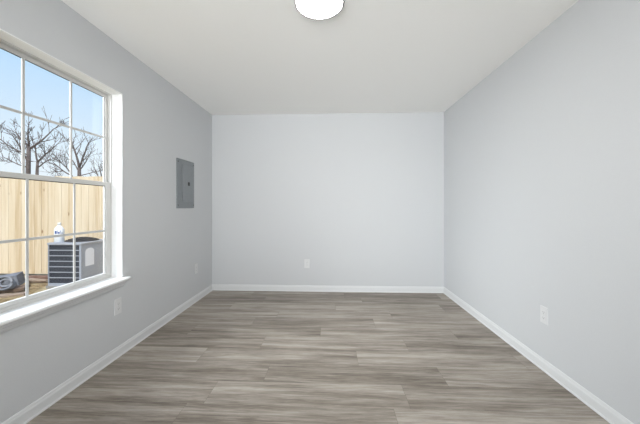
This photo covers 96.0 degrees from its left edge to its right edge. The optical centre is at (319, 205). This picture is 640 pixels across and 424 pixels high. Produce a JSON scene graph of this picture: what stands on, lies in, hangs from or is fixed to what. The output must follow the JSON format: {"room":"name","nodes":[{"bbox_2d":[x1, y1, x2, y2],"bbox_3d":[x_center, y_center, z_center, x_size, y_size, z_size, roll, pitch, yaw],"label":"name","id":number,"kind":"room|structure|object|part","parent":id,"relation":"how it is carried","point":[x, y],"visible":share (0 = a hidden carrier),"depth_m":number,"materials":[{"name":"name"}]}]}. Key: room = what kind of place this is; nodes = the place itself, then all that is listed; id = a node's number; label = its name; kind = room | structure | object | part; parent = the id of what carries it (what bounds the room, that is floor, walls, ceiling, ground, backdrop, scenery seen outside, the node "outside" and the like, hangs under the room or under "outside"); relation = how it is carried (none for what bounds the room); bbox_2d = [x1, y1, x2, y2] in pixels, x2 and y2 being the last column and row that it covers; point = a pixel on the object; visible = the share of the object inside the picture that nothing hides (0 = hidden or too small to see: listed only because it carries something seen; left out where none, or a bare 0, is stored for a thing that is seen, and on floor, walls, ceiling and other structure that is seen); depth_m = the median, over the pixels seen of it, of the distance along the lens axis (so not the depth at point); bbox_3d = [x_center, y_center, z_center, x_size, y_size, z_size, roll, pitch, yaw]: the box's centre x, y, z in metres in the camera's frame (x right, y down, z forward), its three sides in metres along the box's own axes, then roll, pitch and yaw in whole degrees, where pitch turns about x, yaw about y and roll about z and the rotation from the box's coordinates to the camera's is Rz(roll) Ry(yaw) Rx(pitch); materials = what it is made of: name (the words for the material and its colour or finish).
{"room":"empty room","nodes":[
{"label":"empty room","id":0,"kind":"room"},
{"bbox_2d":[0,0,211,423],"bbox_3d":[-1.692,-0.042,1.117,0.150,2.440,5.800,0,0,2],"label":"wall","id":1,"kind":"structure","parent":0,"point":[163,243],"depth_m":2.37,"materials":[{"name":"grey paint"}]},
{"bbox_2d":[0,28,130,332],"bbox_3d":[-1.635,-0.124,1.804,0.210,1.529,1.014,0,0,2],"label":"window","id":2,"kind":"structure","parent":1,"relation":"in","point":[17,312],"depth_m":1.96,"materials":[{"name":"white paint"}]},
{"bbox_2d":[0,58,104,177],"bbox_3d":[-1.706,-0.517,1.807,0.006,0.669,0.914,0,0,2],"label":"grille","id":3,"kind":"object","parent":2,"relation":"attached to","point":[30,60],"depth_m":1.87,"materials":[{"name":"grey plastic"}]},
{"bbox_2d":[0,179,105,296],"bbox_3d":[-1.683,0.185,1.806,0.006,0.680,0.866,0,0,2],"label":"grille","id":4,"kind":"object","parent":2,"relation":"attached to","point":[74,182],"depth_m":1.89,"materials":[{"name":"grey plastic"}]},
{"bbox_3d":[-1.712,-0.514,1.808,0.021,0.723,0.950,0,0,2],"label":"sash","id":5,"kind":"part","parent":2,"relation":"part of","materials":[{"name":"white plastic"}]},
{"bbox_3d":[-1.689,0.182,1.807,0.021,0.730,0.950,0,0,2],"label":"sash","id":6,"kind":"part","parent":2,"relation":"part of","materials":[{"name":"white plastic"}]},
{"bbox_3d":[-1.609,0.578,1.803,0.156,0.020,1.014,0,0,2],"label":"sill","id":7,"kind":"part","parent":2,"relation":"part of","materials":[{"name":"white paint"}]},
{"bbox_2d":[1,285,212,423],"bbox_3d":[-1.608,1.137,1.189,0.014,0.082,5.650,0,0,2],"label":"baseboard","id":8,"kind":"structure","parent":1,"relation":"attached to","point":[37,407],"depth_m":1.98,"materials":[{"name":"white paint"}]},
{"bbox_2d":[114,297,121,315],"bbox_3d":[-1.569,0.783,2.238,0.008,0.120,0.072,0,0,2],"label":"wall outlet","id":9,"kind":"object","parent":1,"relation":"attached to","point":[118,302],"visible":1,"depth_m":2.23,"materials":[{"name":"white plastic"}]},
{"bbox_2d":[176,158,193,207],"bbox_3d":[-1.521,-0.242,3.275,0.024,0.544,0.385,0,0,2],"label":"electrical panel","id":10,"kind":"object","parent":1,"relation":"attached to","point":[184,169],"visible":1,"depth_m":3.22,"materials":[{"name":"grey metal"}]},
{"bbox_3d":[-1.516,-0.248,3.320,0.008,0.412,0.251,0,0,2],"label":"door","id":11,"kind":"part","parent":10,"relation":"part of","materials":[{"name":"grey metal"}]},
{"bbox_2d":[27,290,609,423],"bbox_3d":[-0.026,1.328,1.127,3.480,0.300,5.950,0,0,2],"label":"floor","id":12,"kind":"structure","parent":0,"point":[231,357],"depth_m":2.06,"materials":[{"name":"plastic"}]},
{"bbox_2d":[61,0,578,114],"bbox_3d":[-0.026,-1.362,1.127,3.480,0.200,5.950,0,0,2],"label":"ceiling","id":13,"kind":"structure","parent":0,"point":[229,57],"depth_m":2.29,"materials":[{"name":"paint"}]},
{"bbox_2d":[294,0,343,19],"bbox_3d":[-0.004,-1.242,1.756,0.302,0.040,0.302,0,0,2],"label":"ceiling light","id":14,"kind":"object","parent":13,"relation":"attached to","point":[312,9],"visible":1,"depth_m":1.79,"materials":[{"name":"white glass"}]},
{"bbox_2d":[212,112,443,286],"bbox_3d":[0.088,-0.042,4.025,3.480,2.440,0.150,0,0,2],"label":"wall","id":15,"kind":"structure","parent":0,"point":[358,196],"depth_m":3.95,"materials":[{"name":"grey paint"}]},
{"bbox_2d":[304,259,309,267],"bbox_3d":[-0.180,0.798,3.956,0.072,0.120,0.008,0,0,2],"label":"wall outlet","id":16,"kind":"object","parent":15,"relation":"attached to","point":[306,261],"visible":1,"depth_m":3.96,"materials":[{"name":"white plastic"}]},
{"bbox_2d":[212,284,443,292],"bbox_3d":[0.085,1.137,3.943,3.180,0.082,0.014,0,0,2],"label":"baseboard","id":17,"kind":"structure","parent":15,"relation":"attached to","point":[217,287],"depth_m":3.94,"materials":[{"name":"white paint"}]},
{"bbox_3d":[0.084,1.172,3.938,3.180,0.012,0.005,0,0,2],"label":"shoe molding","id":18,"kind":"part","parent":17,"relation":"part of","materials":[{"name":"white paint"}]},
{"bbox_2d":[444,0,639,423],"bbox_3d":[1.635,-0.042,0.987,0.150,2.440,5.800,0,0,2],"label":"wall","id":19,"kind":"structure","parent":0,"point":[542,154],"depth_m":1.91,"materials":[{"name":"grey paint"}]},
{"bbox_2d":[443,287,633,423],"bbox_3d":[1.556,1.137,1.065,0.014,0.082,5.650,0,0,2],"label":"baseboard","id":20,"kind":"structure","parent":19,"relation":"attached to","point":[605,411],"depth_m":1.98,"materials":[{"name":"white paint"}]},
{"bbox_2d":[540,305,547,324],"bbox_3d":[1.597,0.781,2.054,0.008,0.120,0.072,0,0,2],"label":"wall outlet","id":21,"kind":"object","parent":19,"relation":"attached to","point":[543,310],"visible":1,"depth_m":2.05,"materials":[{"name":"white plastic"}]},
{"label":"outside","id":22,"kind":"structure","parent":0,"visible":0},
{"bbox_2d":[0,274,47,302],"bbox_3d":[-12.343,1.573,16.997,54.000,0.310,57.000,0,0,2],"label":"ground","id":23,"kind":"structure","parent":22,"point":[41,287],"depth_m":4.93,"materials":[{"name":"brown soil"}]},
{"bbox_2d":[0,271,24,284],"bbox_3d":[-5.312,1.286,4.912,0.370,0.273,0.215,0,0,-20],"label":"cinder block","id":24,"kind":"object","parent":23,"relation":"on","point":[19,277],"visible":0.46,"depth_m":4.91,"materials":[{"name":"grey concrete"}]},
{"bbox_2d":[0,292,24,297],"bbox_3d":[-5.052,1.393,4.381,0.860,0.044,0.102,0,0,-24],"label":"board","id":25,"kind":"object","parent":23,"relation":"on","point":[16,294],"visible":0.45,"depth_m":4.47,"materials":[{"name":"brown wood"}]},
{"bbox_2d":[0,284,29,292],"bbox_3d":[-5.192,1.363,4.647,0.721,0.077,0.203,0,0,-20],"label":"board","id":26,"kind":"object","parent":23,"relation":"on","point":[17,288],"visible":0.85,"depth_m":4.67,"materials":[{"name":"brown wood"}]},
{"bbox_2d":[0,276,16,290],"bbox_3d":[-5.032,1.241,4.595,0.256,0.250,0.154,0,0,-25],"label":"coil","id":27,"kind":"object","parent":26,"relation":"on","point":[13,283],"visible":1,"depth_m":4.59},
{"bbox_2d":[0,279,47,302],"bbox_3d":[-5.227,1.403,4.726,2.188,0.036,2.056,0,0,2],"label":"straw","id":28,"kind":"object","parent":23,"relation":"on","point":[32,286],"visible":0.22,"depth_m":4.67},
{"bbox_2d":[0,106,74,174],"bbox_3d":[-14.753,-1.852,14.521,4.039,6.544,2.416,0,0,2],"label":"bare tree","id":29,"kind":"object","parent":23,"relation":"on","point":[28,147],"visible":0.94,"depth_m":14.57,"materials":[{"name":"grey plant"}]},
{"bbox_2d":[29,278,47,282],"bbox_3d":[-5.167,1.375,5.264,0.388,0.092,0.101,0,0,5],"label":"log","id":30,"kind":"object","parent":23,"relation":"on","point":[31,280],"visible":0.9,"depth_m":5.23,"materials":[{"name":"brown wood"}]},
{"bbox_2d":[29,275,47,278],"bbox_3d":[-5.367,1.381,5.535,0.460,0.081,0.077,0,0,-1],"label":"board","id":31,"kind":"object","parent":23,"relation":"on","point":[30,276],"visible":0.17,"depth_m":5.50,"materials":[{"name":"brown wood"}]},
{"bbox_2d":[0,176,102,273],"bbox_3d":[-6.524,0.414,5.915,10.498,2.008,0.150,0,0,2],"label":"wooden fence","id":32,"kind":"object","parent":23,"relation":"on","point":[50,203],"visible":0.23,"depth_m":5.81,"materials":[{"name":"brown wood"}]},
{"bbox_2d":[25,127,102,176],"bbox_3d":[-19.056,-2.304,22.013,6.118,7.453,2.841,0,0,2],"label":"bare tree","id":33,"kind":"object","parent":23,"relation":"on","point":[79,164],"visible":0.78,"depth_m":21.77,"materials":[{"name":"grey plant"}]},
{"bbox_2d":[46,237,102,288],"bbox_3d":[-4.349,0.994,5.205,0.630,0.848,0.628,0,0,2],"label":"air conditioner","id":34,"kind":"object","parent":23,"relation":"on","point":[89,250],"visible":0.85,"depth_m":4.93,"materials":[{"name":"metal"}]},
{"bbox_3d":[-4.648,1.022,4.940,0.014,0.692,0.035,0,0,2],"label":"corner post","id":35,"kind":"part","parent":34,"relation":"part of","materials":[{"name":"metal"}]},
{"bbox_3d":[-4.371,1.348,4.920,0.541,0.040,0.016,0,0,2],"label":"rail","id":36,"kind":"part","parent":34,"relation":"part of","materials":[{"name":"metal"}]},
{"bbox_2d":[54,223,64,242],"bbox_3d":[-4.549,0.468,5.017,0.155,0.337,0.141,0,0,2],"label":"jug","id":37,"kind":"object","parent":34,"relation":"on","point":[59,229],"visible":0.98,"depth_m":4.97,"materials":[{"name":"white plastic"}]},
{"bbox_3d":[-4.083,1.022,4.918,0.035,0.692,0.035,0,0,2],"label":"corner post","id":38,"kind":"part","parent":34,"relation":"part of","materials":[{"name":"metal"}]},
{"bbox_3d":[-4.069,1.022,5.194,0.023,0.692,0.518,0,0,2],"label":"service panel","id":39,"kind":"part","parent":34,"relation":"part of","materials":[{"name":"metal"}]},
{"bbox_2d":[89,155,102,175],"bbox_3d":[-23.378,-2.037,30.231,3.702,6.909,1.410,0,0,13],"label":"bare tree","id":40,"kind":"object","parent":23,"relation":"on","point":[98,155],"visible":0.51,"depth_m":30.25,"materials":[{"name":"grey plant"}]}
]}

